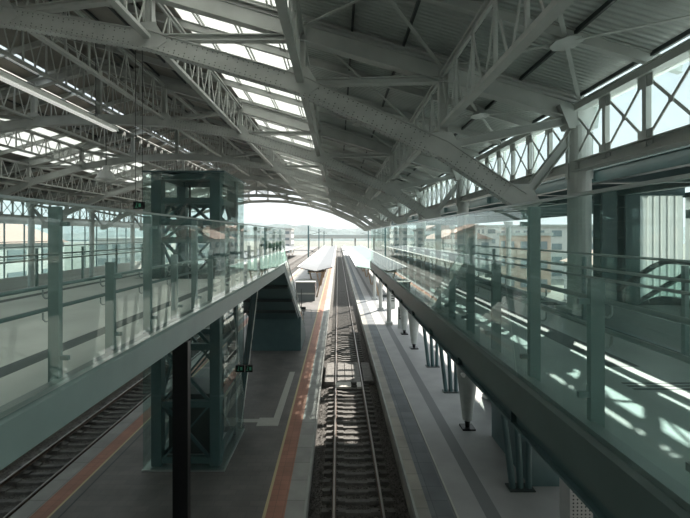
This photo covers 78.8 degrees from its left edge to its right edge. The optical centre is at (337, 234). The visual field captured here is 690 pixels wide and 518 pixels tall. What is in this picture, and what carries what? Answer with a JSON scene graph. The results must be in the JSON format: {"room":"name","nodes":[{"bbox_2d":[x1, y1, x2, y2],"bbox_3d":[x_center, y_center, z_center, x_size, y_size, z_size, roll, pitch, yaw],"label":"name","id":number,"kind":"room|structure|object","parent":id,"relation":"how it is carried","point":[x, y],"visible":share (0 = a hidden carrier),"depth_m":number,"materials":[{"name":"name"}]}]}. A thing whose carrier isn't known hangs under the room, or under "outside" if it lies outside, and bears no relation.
{"room":"train station","nodes":[
{"label":"train station","id":0,"kind":"room"},
{"bbox_2d":[0,261,140,291],"bbox_3d":[-26.170,6.750,25.700,0.200,6.700,67.400,0,0,0],"label":"wall","id":1,"kind":"structure","parent":0,"point":[19,282],"depth_m":40.03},
{"bbox_2d":[0,224,141,277],"bbox_3d":[-26.170,1.250,25.700,0.100,4.300,67.400,0,0,0],"label":"window","id":2,"kind":"structure","parent":1,"relation":"in","point":[125,239],"depth_m":41.30,"materials":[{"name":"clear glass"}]},
{"bbox_2d":[0,217,142,227],"bbox_3d":[-26.145,-1.175,25.700,0.250,0.550,67.400,0,0,0],"label":"lintel","id":3,"kind":"object","parent":2,"relation":"attached to","point":[4,220],"depth_m":40.10,"materials":[{"name":"metal"}]},
{"bbox_2d":[0,150,171,211],"bbox_3d":[-22.211,-3.720,26.200,6.678,2.136,68.400,0,0,0],"label":"ceiling","id":4,"kind":"structure","parent":0,"point":[11,156],"depth_m":32.91,"materials":[{"name":"metal"}]},
{"bbox_2d":[0,118,224,197],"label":"window","id":5,"kind":"structure","parent":4,"relation":"attached to","point":[24,136],"depth_m":24.99,"materials":[{"name":"glass"}]},
{"bbox_2d":[0,0,261,185],"bbox_3d":[-10.950,-7.079,26.200,2.100,0.639,68.400,0,0,0],"label":"girder","id":6,"kind":"structure","parent":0,"point":[10,33],"depth_m":17.16,"materials":[{"name":"metal"}]},
{"bbox_2d":[95,165,116,180],"bbox_3d":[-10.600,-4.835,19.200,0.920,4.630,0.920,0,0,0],"label":"lamp","id":7,"kind":"object","parent":6,"relation":"hanging from","point":[105,174],"visible":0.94,"depth_m":19.00,"materials":[{"name":"metal"}]},
{"bbox_2d":[0,0,297,193],"bbox_3d":[-9.900,-6.439,26.200,11.656,1.918,68.400,0,0,0],"label":"roof trusses","id":8,"kind":"structure","parent":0,"point":[154,63],"depth_m":19.36,"materials":[{"name":"metal"}]},
{"bbox_2d":[0,43,118,131],"bbox_3d":[-7.500,-4.835,9.200,0.200,2.730,10.000,0,0,0],"label":"light trunking","id":9,"kind":"object","parent":8,"relation":"hanging from","point":[4,77],"visible":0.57,"depth_m":11.08,"materials":[{"name":"white paint"}]},
{"bbox_2d":[0,76,116,131],"bbox_3d":[-7.500,-3.485,9.200,0.160,0.030,9.800,0,0,0],"label":"diffuser","id":10,"kind":"object","parent":9,"relation":"attached to","point":[5,79],"depth_m":11.03,"materials":[{"name":"white"}]},
{"bbox_2d":[133,50,144,208],"bbox_3d":[-6.870,-3.680,14.498,0.340,5.580,0.125,0,0,0],"label":"hanging sign","id":11,"kind":"object","parent":8,"relation":"hanging from","point":[136,205],"visible":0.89,"depth_m":14.49,"materials":[{"name":"metal"}]},
{"bbox_2d":[33,147,398,228],"bbox_3d":[-9.900,-3.851,34.200,30.290,6.661,0.260,0,0,0],"label":"roof truss","id":12,"kind":"object","parent":8,"relation":"attached to","point":[67,211],"visible":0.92,"depth_m":34.11,"materials":[{"name":"metal"}]},
{"bbox_2d":[94,166,385,229],"bbox_3d":[-9.900,-3.851,42.600,30.290,6.661,0.260,0,0,0],"label":"roof truss","id":13,"kind":"object","parent":8,"relation":"attached to","point":[120,215],"visible":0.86,"depth_m":42.51,"materials":[{"name":"metal"}]},
{"bbox_2d":[134,180,377,230],"bbox_3d":[-9.900,-3.851,51.000,30.290,6.661,0.260,0,0,0],"label":"roof truss","id":14,"kind":"object","parent":8,"relation":"attached to","point":[285,196],"visible":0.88,"depth_m":50.91,"materials":[{"name":"metal"}]},
{"bbox_2d":[0,0,581,209],"bbox_3d":[-9.900,-3.851,9.000,30.290,6.661,0.260,0,0,0],"label":"roof truss","id":15,"kind":"object","parent":8,"relation":"attached to","point":[442,145],"visible":0.95,"depth_m":8.91,"materials":[{"name":"metal"}]},
{"bbox_2d":[0,183,175,217],"bbox_3d":[-22.050,-2.887,30.698,0.150,1.174,57.445,0,0,0],"label":"girder","id":16,"kind":"object","parent":15,"relation":"attached to","point":[6,184],"visible":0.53,"depth_m":33.29,"materials":[{"name":"metal"}]},
{"bbox_2d":[0,157,203,211],"bbox_3d":[-19.000,-3.795,30.698,0.150,1.129,57.445,0,0,0],"label":"girder","id":17,"kind":"object","parent":15,"relation":"attached to","point":[1,158],"visible":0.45,"depth_m":29.98,"materials":[{"name":"metal"}]},
{"bbox_2d":[0,121,222,197],"bbox_3d":[-15.750,-4.736,30.698,0.150,1.132,57.445,0,0,0],"label":"girder","id":18,"kind":"object","parent":15,"relation":"attached to","point":[32,134],"visible":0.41,"depth_m":23.89,"materials":[{"name":"metal"}]},
{"bbox_2d":[0,68,248,200],"bbox_3d":[-12.600,-5.482,30.698,0.150,1.465,57.446,0,0,0],"label":"girder","id":19,"kind":"object","parent":15,"relation":"attached to","point":[3,107],"visible":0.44,"depth_m":21.57,"materials":[{"name":"metal"}]},
{"bbox_2d":[0,2,267,193],"bbox_3d":[-9.900,-6.175,30.698,0.150,1.610,57.446,0,0,0],"label":"girder","id":20,"kind":"object","parent":15,"relation":"attached to","point":[2,51],"visible":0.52,"depth_m":16.88,"materials":[{"name":"metal"}]},
{"bbox_2d":[0,0,286,200],"bbox_3d":[-7.200,-5.482,30.698,0.150,1.465,57.446,0,0,0],"label":"girder","id":21,"kind":"object","parent":15,"relation":"attached to","point":[50,43],"visible":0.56,"depth_m":15.18,"materials":[{"name":"metal"}]},
{"bbox_2d":[106,0,308,204],"bbox_3d":[-4.050,-4.736,30.698,0.150,1.132,57.445,0,0,0],"label":"girder","id":22,"kind":"object","parent":15,"relation":"attached to","point":[121,9],"visible":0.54,"depth_m":12.37,"materials":[{"name":"metal"}]},
{"bbox_2d":[274,0,332,211],"bbox_3d":[-0.800,-3.795,30.698,0.150,1.129,57.445,0,0,0],"label":"girder","id":23,"kind":"object","parent":15,"relation":"attached to","point":[289,12],"visible":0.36,"depth_m":8.17,"materials":[{"name":"metal"}]},
{"bbox_2d":[353,0,574,213],"bbox_3d":[2.250,-2.887,30.698,0.150,1.174,57.445,0,0,0],"label":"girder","id":24,"kind":"object","parent":15,"relation":"attached to","point":[549,14],"visible":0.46,"depth_m":6.71,"materials":[{"name":"metal"}]},
{"bbox_2d":[9,268,299,517],"bbox_3d":[-10.275,9.600,161.000,0.650,1.000,338.000,0,0,0],"label":"floor","id":25,"kind":"structure","parent":0,"point":[30,507],"depth_m":16.88,"materials":[{"name":"concrete"}]},
{"bbox_2d":[29,269,301,517],"bbox_3d":[-9.665,9.600,161.000,0.570,1.000,338.000,0,0,0],"label":"floor","id":26,"kind":"structure","parent":0,"point":[47,508],"depth_m":16.58,"materials":[{"name":"orange tile"}]},
{"bbox_2d":[47,269,302,517],"bbox_3d":[-9.340,9.600,161.000,0.080,1.000,338.000,0,0,0],"label":"floor","id":27,"kind":"structure","parent":0,"point":[69,496],"depth_m":16.73,"materials":[{"name":"beige"}]},
{"bbox_2d":[49,269,328,517],"bbox_3d":[-5.875,9.600,161.000,6.850,1.000,338.000,0,0,0],"label":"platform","id":28,"kind":"structure","parent":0,"point":[122,491],"depth_m":16.23,"materials":[{"name":"concrete"}]},
{"bbox_2d":[58,328,245,517],"bbox_3d":[-8.990,9.098,56.000,0.060,0.005,128.000,0,0,0],"label":"joint","id":29,"kind":"object","parent":28,"relation":"on","point":[245,328],"depth_m":16.79,"materials":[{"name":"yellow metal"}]},
{"bbox_2d":[172,340,190,517],"bbox_3d":[-3.130,5.605,8.350,0.560,6.990,0.520,0,0,0],"label":"support column","id":30,"kind":"structure","parent":28,"relation":"on","point":[181,355],"depth_m":8.27,"materials":[{"name":"metal"}]},
{"bbox_2d":[0,263,284,469],"bbox_3d":[-6.155,1.895,9.000,6.290,0.570,30.000,0,0,0],"label":"walkway","id":31,"kind":"object","parent":30,"relation":"on","point":[33,408],"visible":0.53,"depth_m":6.55,"materials":[{"name":"paint"}]},
{"bbox_2d":[0,242,142,285],"bbox_3d":[-9.143,0.995,10.485,0.135,1.330,23.030,0,0,0],"label":"glass railing","id":32,"kind":"object","parent":31,"relation":"on","point":[116,249],"visible":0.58,"depth_m":14.94,"materials":[{"name":"paint"}]},
{"bbox_2d":[0,194,283,381],"bbox_3d":[-3.179,0.649,12.650,0.349,2.022,23.000,0,0,0],"label":"glass railing","id":33,"kind":"object","parent":31,"relation":"on","point":[55,284],"visible":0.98,"depth_m":5.88,"materials":[{"name":"paint"}]},
{"bbox_2d":[236,301,244,371],"bbox_3d":[-3.720,3.535,15.998,0.340,3.350,0.125,0,0,0],"label":"hanging sign","id":34,"kind":"object","parent":31,"relation":"hanging from","point":[239,367],"visible":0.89,"depth_m":15.99,"materials":[{"name":"metal"}]},
{"bbox_2d":[245,299,252,371],"bbox_3d":[-3.380,3.535,15.998,0.280,3.350,0.125,0,0,0],"label":"sign","id":35,"kind":"object","parent":31,"relation":"hanging from","point":[248,367],"visible":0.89,"depth_m":15.99,"materials":[{"name":"metal"}]},
{"bbox_2d":[141,171,244,471],"bbox_3d":[-5.960,3.310,17.900,3.200,11.580,3.520,0,0,0],"label":"lift tower","id":36,"kind":"object","parent":28,"relation":"on","point":[214,442],"visible":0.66,"depth_m":16.55,"materials":[{"name":"metal"}]},
{"bbox_2d":[165,372,294,425],"bbox_3d":[-5.930,9.094,23.950,6.140,0.012,7.900,0,0,0],"label":"tactile strip","id":37,"kind":"object","parent":28,"relation":"on","point":[274,421],"visible":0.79,"depth_m":21.27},
{"bbox_2d":[238,291,257,427],"bbox_3d":[-4.329,5.600,19.850,1.282,7.032,0.400,0,0,0],"label":"support strut","id":38,"kind":"object","parent":28,"relation":"on","point":[244,376],"visible":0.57,"depth_m":19.75,"materials":[{"name":"teal paint"}]},
{"bbox_2d":[240,245,304,329],"bbox_3d":[-5.000,4.842,31.583,3.900,8.517,15.194,0,0,0],"label":"staircase","id":39,"kind":"structure","parent":28,"relation":"on","point":[275,300],"depth_m":29.15,"materials":[{"name":"teal paint"}]},
{"bbox_2d":[251,316,305,350],"bbox_3d":[-4.960,7.775,35.500,4.080,2.650,5.000,0,0,0],"label":"enclosure","id":40,"kind":"object","parent":28,"relation":"on","point":[268,334],"visible":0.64,"depth_m":33.00,"materials":[{"name":"teal paint"}]},
{"bbox_2d":[295,279,316,300],"bbox_3d":[-4.500,7.790,60.000,2.800,2.620,4.200,0,0,0],"label":"shelter","id":41,"kind":"object","parent":28,"relation":"on","point":[308,286],"visible":0.94,"depth_m":58.00,"materials":[{"name":"grey"}]},
{"bbox_2d":[297,245,335,296],"bbox_3d":[-3.325,6.836,125.250,5.050,4.572,129.500,0,0,0],"label":"platform canopy","id":42,"kind":"object","parent":28,"relation":"on","point":[323,259],"visible":0.98,"depth_m":75.60,"materials":[{"name":"metal"}]},
{"bbox_2d":[257,247,317,267],"bbox_3d":[-20.600,9.600,161.000,10.800,1.000,338.000,0,0,0],"label":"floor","id":43,"kind":"structure","parent":0,"point":[300,253],"depth_m":182.45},
{"bbox_2d":[26,203,35,287],"bbox_3d":[-24.900,3.175,34.200,0.860,11.850,0.680,0,0,0],"label":"column","id":44,"kind":"structure","parent":43,"relation":"on","point":[31,222],"depth_m":34.02,"materials":[{"name":"metal"}]},
{"bbox_2d":[88,208,95,276],"bbox_3d":[-24.900,3.175,42.600,0.860,11.850,0.680,0,0,0],"label":"column","id":45,"kind":"structure","parent":43,"relation":"on","point":[91,224],"depth_m":42.41,"materials":[{"name":"metal"}]},
{"bbox_2d":[129,214,134,269],"bbox_3d":[-24.900,3.175,51.000,0.860,11.850,0.680,0,0,0],"label":"column","id":46,"kind":"structure","parent":43,"relation":"on","point":[132,220],"depth_m":50.81,"materials":[{"name":"metal"}]},
{"bbox_2d":[198,245,303,263],"bbox_3d":[-20.800,6.836,128.000,10.500,4.572,124.000,0,0,0],"label":"platform canopy","id":47,"kind":"object","parent":43,"relation":"on","point":[287,248],"visible":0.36,"depth_m":122.60,"materials":[{"name":"white paint"}]},
{"bbox_3d":[-24.900,3.175,17.400,0.860,11.850,0.680,0,0,0],"label":"column","id":48,"kind":"structure","parent":43,"relation":"on","visible":0},
{"bbox_2d":[0,198,149,224],"bbox_3d":[-24.870,-2.050,29.924,0.280,1.420,58.988,0,0,0],"label":"girder","id":49,"kind":"object","parent":48,"relation":"attached to","point":[11,214],"visible":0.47,"depth_m":35.82,"materials":[{"name":"metal"}]},
{"bbox_2d":[0,61,457,221],"bbox_3d":[-9.900,-3.851,17.400,30.290,6.661,0.260,0,0,0],"label":"roof truss","id":50,"kind":"object","parent":49,"relation":"on","point":[14,123],"visible":0.95,"depth_m":17.32,"materials":[{"name":"metal"}]},
{"bbox_2d":[262,270,328,517],"bbox_3d":[-2.400,9.600,161.000,0.100,1.000,338.000,0,0,0],"label":"floor","id":51,"kind":"structure","parent":0,"point":[287,426],"depth_m":18.97,"materials":[{"name":"beige"}]},
{"bbox_2d":[265,268,331,517],"bbox_3d":[-2.045,9.600,161.000,0.610,1.000,338.000,0,0,0],"label":"floor","id":52,"kind":"structure","parent":0,"point":[276,508],"depth_m":18.97,"materials":[{"name":"orange tile"}]},
{"bbox_2d":[284,248,336,517],"bbox_3d":[-1.410,9.600,161.000,0.660,1.000,338.000,0,0,0],"label":"floor","id":53,"kind":"structure","parent":0,"point":[295,505],"depth_m":19.16,"materials":[{"name":"concrete"}]},
{"bbox_2d":[303,247,336,517],"bbox_3d":[-1.080,9.242,161.000,0.080,0.315,338.000,0,0,0],"label":"kerb","id":54,"kind":"object","parent":53,"relation":"on","point":[314,434],"visible":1,"depth_m":19.08,"materials":[{"name":"concrete"}]},
{"bbox_2d":[3,241,684,515],"bbox_3d":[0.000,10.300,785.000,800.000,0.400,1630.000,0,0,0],"label":"ground","id":55,"kind":"structure","parent":0,"point":[559,296],"depth_m":229.30,"materials":[{"name":"concrete"}]},
{"bbox_2d":[0,224,67,278],"bbox_3d":[-50.000,4.200,53.000,15.000,11.800,27.000,0,0,0],"label":"building","id":56,"kind":"object","parent":55,"relation":"on","point":[13,232],"visible":0.3,"depth_m":57.79,"materials":[{"name":"concrete"}]},
{"bbox_2d":[0,305,240,517],"bbox_3d":[-12.900,10.077,41.000,4.600,0.353,78.000,0,0,0],"label":"ballast","id":57,"kind":"object","parent":55,"relation":"on","point":[4,472],"visible":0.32,"depth_m":20.14,"materials":[{"name":"gravel"}]},
{"bbox_2d":[0,251,315,517],"bbox_3d":[-12.300,9.828,168.530,2.600,0.345,322.940,0,0,0],"label":"railway track","id":58,"kind":"object","parent":57,"relation":"on","point":[77,430],"visible":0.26,"depth_m":19.88,"materials":[{"name":"brown"}]},
{"bbox_2d":[94,237,188,265],"bbox_3d":[-46.000,5.350,102.000,12.600,9.500,24.600,0,0,0],"label":"building","id":59,"kind":"object","parent":55,"relation":"on","point":[101,259],"visible":0.14,"depth_m":89.99,"materials":[{"name":"concrete"}]},
{"bbox_2d":[188,227,239,258],"bbox_3d":[-56.000,2.600,189.000,21.000,15.000,19.000,0,0,0],"label":"building","id":60,"kind":"object","parent":55,"relation":"on","point":[206,230],"visible":0.12,"depth_m":180.02,"materials":[{"name":"concrete"}]},
{"bbox_2d":[259,228,294,254],"bbox_3d":[-32.000,3.350,222.000,16.600,13.500,14.600,0,0,0],"label":"building","id":61,"kind":"object","parent":55,"relation":"on","point":[287,237],"visible":0.62,"depth_m":214.98,"materials":[{"name":"concrete"}]},
{"bbox_2d":[244,235,413,249],"bbox_3d":[5.000,5.050,254.500,150.000,10.100,9.000,0,0,0],"label":"road bridge","id":62,"kind":"object","parent":55,"relation":"on","point":[331,237],"visible":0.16,"depth_m":250.00,"materials":[{"name":"concrete"}]},
{"bbox_2d":[334,248,347,272],"bbox_3d":[0.740,10.040,220.000,3.640,0.120,220.000,0,0,0],"label":"ballast","id":63,"kind":"object","parent":55,"relation":"on","point":[338,252],"visible":0.43,"depth_m":194.98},
{"bbox_2d":[308,273,409,517],"bbox_3d":[0.740,9.992,58.000,3.640,0.184,104.000,0,0,0],"label":"ballast","id":64,"kind":"object","parent":55,"relation":"on","point":[316,493],"visible":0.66,"depth_m":18.97,"materials":[{"name":"gravel"}]},
{"bbox_2d":[322,250,394,517],"bbox_3d":[0.720,9.828,171.530,2.600,0.345,316.940,0,0,0],"label":"railway track","id":65,"kind":"object","parent":64,"relation":"on","point":[344,329],"visible":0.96,"depth_m":20.88,"materials":[{"name":"brown"}]},
{"bbox_2d":[325,362,372,388],"bbox_3d":[0.720,9.770,29.250,3.200,0.260,5.100,0,0,0],"label":"zebra crossing","id":66,"kind":"object","parent":65,"relation":"on","point":[345,380],"visible":0.99,"depth_m":28.85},
{"bbox_2d":[414,225,456,255],"bbox_3d":[48.000,2.100,200.000,21.000,16.000,21.000,0,0,0],"label":"building","id":67,"kind":"object","parent":55,"relation":"on","point":[443,227],"visible":0.16,"depth_m":190.00,"materials":[{"name":"concrete"}]},
{"bbox_2d":[426,229,492,272],"bbox_3d":[34.000,4.200,123.000,15.000,11.800,23.000,0,0,0],"label":"building","id":68,"kind":"object","parent":55,"relation":"on","point":[445,234],"visible":0.3,"depth_m":112.00,"materials":[{"name":"concrete"}]},
{"bbox_2d":[477,225,504,260],"bbox_3d":[60.000,3.350,150.000,22.600,13.500,20.600,0,0,0],"label":"building","id":69,"kind":"object","parent":55,"relation":"on","point":[491,231],"visible":0.09,"depth_m":140.00,"materials":[{"name":"concrete"}]},
{"bbox_2d":[503,222,512,285],"bbox_3d":[13.844,4.005,34.200,0.688,10.191,0.544,0,0,0],"label":"column","id":70,"kind":"structure","parent":55,"relation":"on","point":[508,225],"depth_m":34.04,"materials":[{"name":"metal"}]},
{"bbox_2d":[497,233,552,291],"bbox_3d":[34.500,4.850,78.000,6.600,10.500,8.600,0,0,0],"label":"building","id":71,"kind":"object","parent":55,"relation":"on","point":[518,240],"visible":0.56,"depth_m":74.01,"materials":[{"name":"concrete"}]},
{"bbox_2d":[499,224,592,278],"bbox_3d":[52.000,3.850,105.000,16.600,12.500,18.600,0,0,0],"label":"building","id":72,"kind":"object","parent":55,"relation":"on","point":[559,238],"visible":0.2,"depth_m":96.01,"materials":[{"name":"concrete"}]},
{"bbox_2d":[560,250,684,299],"bbox_3d":[40.000,6.200,60.000,10.000,7.800,13.000,0,0,0],"label":"building","id":73,"kind":"object","parent":55,"relation":"on","point":[564,260],"visible":0.04,"depth_m":65.53,"materials":[{"name":"concrete"}]},
{"bbox_2d":[341,248,431,517],"bbox_3d":[2.800,9.600,161.000,0.440,1.000,338.000,0,0,0],"label":"floor","id":74,"kind":"structure","parent":0,"point":[421,505],"depth_m":19.52,"materials":[{"name":"concrete"}]},
{"bbox_2d":[341,247,418,517],"bbox_3d":[2.560,9.242,161.000,0.080,0.315,338.000,0,0,0],"label":"kerb","id":75,"kind":"object","parent":74,"relation":"attached to","point":[408,488],"visible":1,"depth_m":19.07,"materials":[{"name":"concrete"}]},
{"bbox_2d":[342,247,454,517],"bbox_3d":[3.390,9.600,161.000,0.740,1.000,338.000,0,0,0],"label":"floor","id":76,"kind":"structure","parent":0,"point":[437,502],"depth_m":19.06,"materials":[{"name":"concrete"}]},
{"bbox_2d":[344,250,456,517],"bbox_3d":[3.800,9.610,161.000,0.080,0.980,338.000,0,0,0],"label":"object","id":77,"kind":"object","parent":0,"point":[447,497],"depth_m":19.10,"materials":[{"name":"grey"}]},
{"bbox_2d":[343,247,558,517],"bbox_3d":[8.170,9.600,161.000,8.660,1.000,338.000,0,0,0],"label":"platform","id":78,"kind":"structure","parent":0,"point":[485,456],"depth_m":18.87,"materials":[{"name":"concrete"}]},
{"bbox_2d":[344,245,393,295],"bbox_3d":[6.450,6.836,126.000,7.600,4.572,128.000,0,0,0],"label":"platform canopy","id":79,"kind":"object","parent":78,"relation":"on","point":[361,256],"visible":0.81,"depth_m":95.82,"materials":[{"name":"metal"}]},
{"bbox_2d":[372,221,376,299],"bbox_3d":[5.100,3.175,59.400,0.860,11.850,0.680,0,0,0],"label":"column","id":80,"kind":"structure","parent":78,"relation":"on","point":[374,297],"depth_m":59.20,"materials":[{"name":"metal"}]},
{"bbox_2d":[377,213,383,309],"bbox_3d":[5.100,3.175,51.000,0.860,11.850,0.680,0,0,0],"label":"column","id":81,"kind":"structure","parent":78,"relation":"on","point":[380,307],"depth_m":50.79,"materials":[{"name":"metal"}]},
{"bbox_2d":[385,208,392,324],"bbox_3d":[5.100,3.175,42.600,0.860,11.850,0.680,0,0,0],"label":"column","id":82,"kind":"structure","parent":78,"relation":"on","point":[388,322],"depth_m":42.42,"materials":[{"name":"metal"}]},
{"bbox_2d":[345,252,458,517],"bbox_3d":[3.870,9.097,161.000,0.060,0.006,338.000,0,0,0],"label":"trim","id":83,"kind":"structure","parent":78,"relation":"on","point":[345,252],"depth_m":19.34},
{"bbox_2d":[397,259,407,334],"bbox_3d":[6.100,5.630,38.600,2.000,6.940,2.000,0,0,0],"label":"support","id":84,"kind":"object","parent":78,"relation":"on","point":[403,312],"visible":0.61,"depth_m":38.32,"materials":[{"name":"metal"}]},
{"bbox_2d":[407,311,418,348],"bbox_3d":[6.100,5.630,33.700,2.000,6.940,2.000,0,0,0],"label":"support","id":85,"kind":"object","parent":78,"relation":"on","point":[413,324],"visible":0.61,"depth_m":33.43,"materials":[{"name":"metal"}]},
{"bbox_2d":[346,250,500,517],"bbox_3d":[5.020,9.097,161.000,0.480,0.006,338.000,0,0,0],"label":"floor stripe","id":86,"kind":"structure","parent":78,"relation":"on","point":[490,511],"depth_m":18.86,"materials":[{"name":"grey"}]},
{"bbox_2d":[422,327,439,366],"bbox_3d":[6.168,5.623,29.100,1.664,6.954,0.500,0,0,0],"label":"support","id":87,"kind":"object","parent":78,"relation":"on","point":[424,331],"visible":0.41,"depth_m":29.00,"materials":[{"name":"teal metal"}]},
{"bbox_2d":[439,346,458,392],"bbox_3d":[6.168,5.623,24.400,1.664,6.954,0.500,0,0,0],"label":"support","id":88,"kind":"object","parent":78,"relation":"on","point":[445,390],"visible":0.4,"depth_m":24.30,"materials":[{"name":"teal metal"}]},
{"bbox_2d":[456,365,476,430],"bbox_3d":[6.100,5.630,19.800,2.000,6.940,2.000,0,0,0],"label":"support","id":89,"kind":"object","parent":78,"relation":"on","point":[467,388],"visible":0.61,"depth_m":19.54,"materials":[{"name":"metal"}]},
{"bbox_2d":[393,252,566,304],"bbox_3d":[5.500,1.995,21.000,1.500,0.330,54.000,0,0,0],"label":"beam","id":90,"kind":"structure","parent":89,"relation":"on","point":[546,301],"depth_m":14.56,"materials":[{"name":"teal paint"}]},
{"bbox_2d":[395,201,403,257],"bbox_3d":[5.100,-0.445,34.200,0.860,4.610,0.680,0,0,0],"label":"column","id":91,"kind":"structure","parent":90,"relation":"on","point":[397,202],"depth_m":34.00,"materials":[{"name":"metal"}]},
{"bbox_2d":[370,260,689,517],"bbox_3d":[3.905,1.975,10.500,3.690,0.750,33.000,0,0,0],"label":"walkway","id":92,"kind":"object","parent":90,"relation":"on","point":[633,466],"visible":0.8,"depth_m":4.53,"materials":[{"name":"paint"}]},
{"bbox_2d":[414,190,426,263],"bbox_3d":[5.100,-0.445,25.800,0.860,4.610,0.680,0,0,0],"label":"column","id":93,"kind":"structure","parent":92,"relation":"on","point":[418,194],"depth_m":25.59,"materials":[{"name":"metal"}]},
{"bbox_2d":[451,169,469,277],"bbox_3d":[5.100,-0.445,17.400,0.860,4.610,0.680,0,0,0],"label":"column","id":94,"kind":"structure","parent":92,"relation":"on","point":[462,207],"depth_m":17.23,"materials":[{"name":"metal"}]},
{"bbox_2d":[370,173,689,472],"bbox_3d":[2.229,0.649,13.480,0.349,2.022,26.840,0,0,0],"label":"glass railing","id":95,"kind":"object","parent":92,"relation":"on","point":[595,300],"visible":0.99,"depth_m":4.76,"materials":[{"name":"paint"}]},
{"bbox_2d":[410,240,689,355],"bbox_3d":[4.593,0.995,13.635,0.135,1.330,25.330,0,0,0],"label":"glass railing","id":96,"kind":"object","parent":92,"relation":"on","point":[684,280],"visible":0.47,"depth_m":6.72,"materials":[{"name":"paint"}]},
{"bbox_2d":[500,413,535,491],"bbox_3d":[6.168,5.623,15.100,1.664,6.954,0.500,0,0,0],"label":"support","id":97,"kind":"object","parent":78,"relation":"on","point":[512,486],"visible":0.41,"depth_m":15.01,"materials":[{"name":"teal metal"}]},
{"bbox_2d":[492,404,558,485],"bbox_3d":[8.075,7.150,17.100,2.250,3.900,3.800,0,0,0],"label":"wall","id":98,"kind":"structure","parent":78,"relation":"on","point":[543,474],"depth_m":15.20,"materials":[{"name":"teal paint"}]},
{"bbox_2d":[559,477,592,517],"bbox_3d":[7.450,7.900,12.675,1.200,2.400,0.650,0,0,0],"label":"tall cabinet","id":99,"kind":"object","parent":78,"relation":"on","point":[570,505],"visible":0.19,"depth_m":12.43,"materials":[{"name":"grey metal"}]},
{"bbox_2d":[482,261,689,399],"bbox_3d":[8.800,4.967,15.364,1.400,8.713,16.659,0,0,0],"label":"escalator","id":100,"kind":"object","parent":78,"relation":"on","point":[659,300],"visible":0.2,"depth_m":10.98,"materials":[{"name":"black metal"}]},
{"bbox_2d":[593,191,616,517],"bbox_3d":[7.050,3.950,11.100,0.380,10.300,0.400,0,0,0],"label":"steel column","id":101,"kind":"structure","parent":78,"relation":"on","point":[604,204],"depth_m":10.90,"materials":[{"name":"metal"}]},
{"bbox_2d":[617,193,639,304],"bbox_3d":[8.430,3.950,12.200,0.400,10.300,0.400,0,0,0],"label":"steel column","id":102,"kind":"structure","parent":78,"relation":"on","point":[628,206],"depth_m":12.00,"materials":[{"name":"teal paint"}]},
{"bbox_2d":[640,196,682,300],"bbox_3d":[10.485,3.780,13.690,0.130,10.640,1.820,0,0,0],"label":"panel","id":103,"kind":"object","parent":78,"relation":"on","point":[661,217],"visible":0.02,"depth_m":13.61,"materials":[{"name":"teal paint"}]},
{"bbox_2d":[683,192,689,298],"bbox_3d":[10.485,3.915,9.140,0.130,10.370,7.120,0,0,0],"label":"panel","id":104,"kind":"object","parent":78,"relation":"on","point":[687,197],"visible":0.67,"depth_m":12.59,"materials":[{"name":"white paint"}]},
{"bbox_2d":[299,0,689,212],"bbox_3d":[2.375,-3.720,26.200,6.606,2.136,68.400,0,0,0],"label":"ceiling","id":105,"kind":"structure","parent":0,"point":[591,43],"depth_m":8.24,"materials":[{"name":"metal"}]},
{"bbox_2d":[175,0,325,199],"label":"window","id":106,"kind":"structure","parent":105,"relation":"attached to","point":[276,55],"depth_m":14.88,"materials":[{"name":"glass"}]},
{"bbox_2d":[168,185,373,230],"bbox_3d":[-9.900,-3.851,59.400,30.290,6.661,0.260,0,0,0],"label":"roof truss","id":107,"kind":"object","parent":105,"relation":"attached to","point":[267,200],"visible":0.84,"depth_m":59.31,"materials":[{"name":"metal"}]},
{"bbox_2d":[407,57,689,212],"bbox_3d":[5.410,-2.125,25.700,0.100,1.450,67.400,0,0,0],"label":"window","id":108,"kind":"structure","parent":105,"relation":"attached to","point":[686,60],"depth_m":8.31,"materials":[{"name":"clear glass"}]},
{"bbox_2d":[391,145,689,225],"bbox_3d":[9.800,-1.415,23.000,8.400,0.530,58.000,0,0,0],"label":"annex roof","id":109,"kind":"structure","parent":0,"point":[673,162],"depth_m":11.15,"materials":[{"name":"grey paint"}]},
{"bbox_2d":[547,305,689,352],"bbox_3d":[7.580,1.765,2.000,5.640,0.190,16.000,0,0,0],"label":"floor","id":110,"kind":"structure","parent":0,"point":[662,331],"depth_m":7.84,"materials":[{"name":"grey"}]},
{"bbox_2d":[555,104,599,315],"bbox_3d":[5.100,-0.445,9.000,0.860,4.610,0.680,0,0,0],"label":"column","id":111,"kind":"structure","parent":110,"relation":"on","point":[579,209],"depth_m":8.84,"materials":[{"name":"metal"}]},
{"bbox_2d":[375,38,689,223],"bbox_3d":[5.070,-2.050,29.924,0.280,1.420,58.988,0,0,0],"label":"truss","id":112,"kind":"object","parent":111,"relation":"attached to","point":[647,143],"visible":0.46,"depth_m":7.85,"materials":[{"name":"metal"}]},
{"bbox_3d":[-24.900,3.175,25.800,0.860,11.850,0.680,0,0,0],"label":"column","id":113,"kind":"structure","parent":0,"visible":0},
{"bbox_2d":[0,126,421,225],"bbox_3d":[-9.900,-3.851,25.800,30.290,6.661,0.260,0,0,0],"label":"roof truss","id":114,"kind":"object","parent":113,"relation":"on","point":[373,203],"visible":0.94,"depth_m":25.71,"materials":[{"name":"metal"}]},
{"label":"outside","id":115,"kind":"structure","parent":0,"visible":0},
{"bbox_2d":[63,224,684,240],"bbox_3d":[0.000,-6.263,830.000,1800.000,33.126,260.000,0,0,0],"label":"hill","id":116,"kind":"structure","parent":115,"point":[299,229],"depth_m":770.04,"materials":[{"name":"grey"}]},
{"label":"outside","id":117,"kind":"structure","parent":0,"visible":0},
{"bbox_2d":[35,223,684,233],"bbox_3d":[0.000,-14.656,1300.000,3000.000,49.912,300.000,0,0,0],"label":"hill","id":118,"kind":"structure","parent":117,"point":[66,229],"depth_m":1248.68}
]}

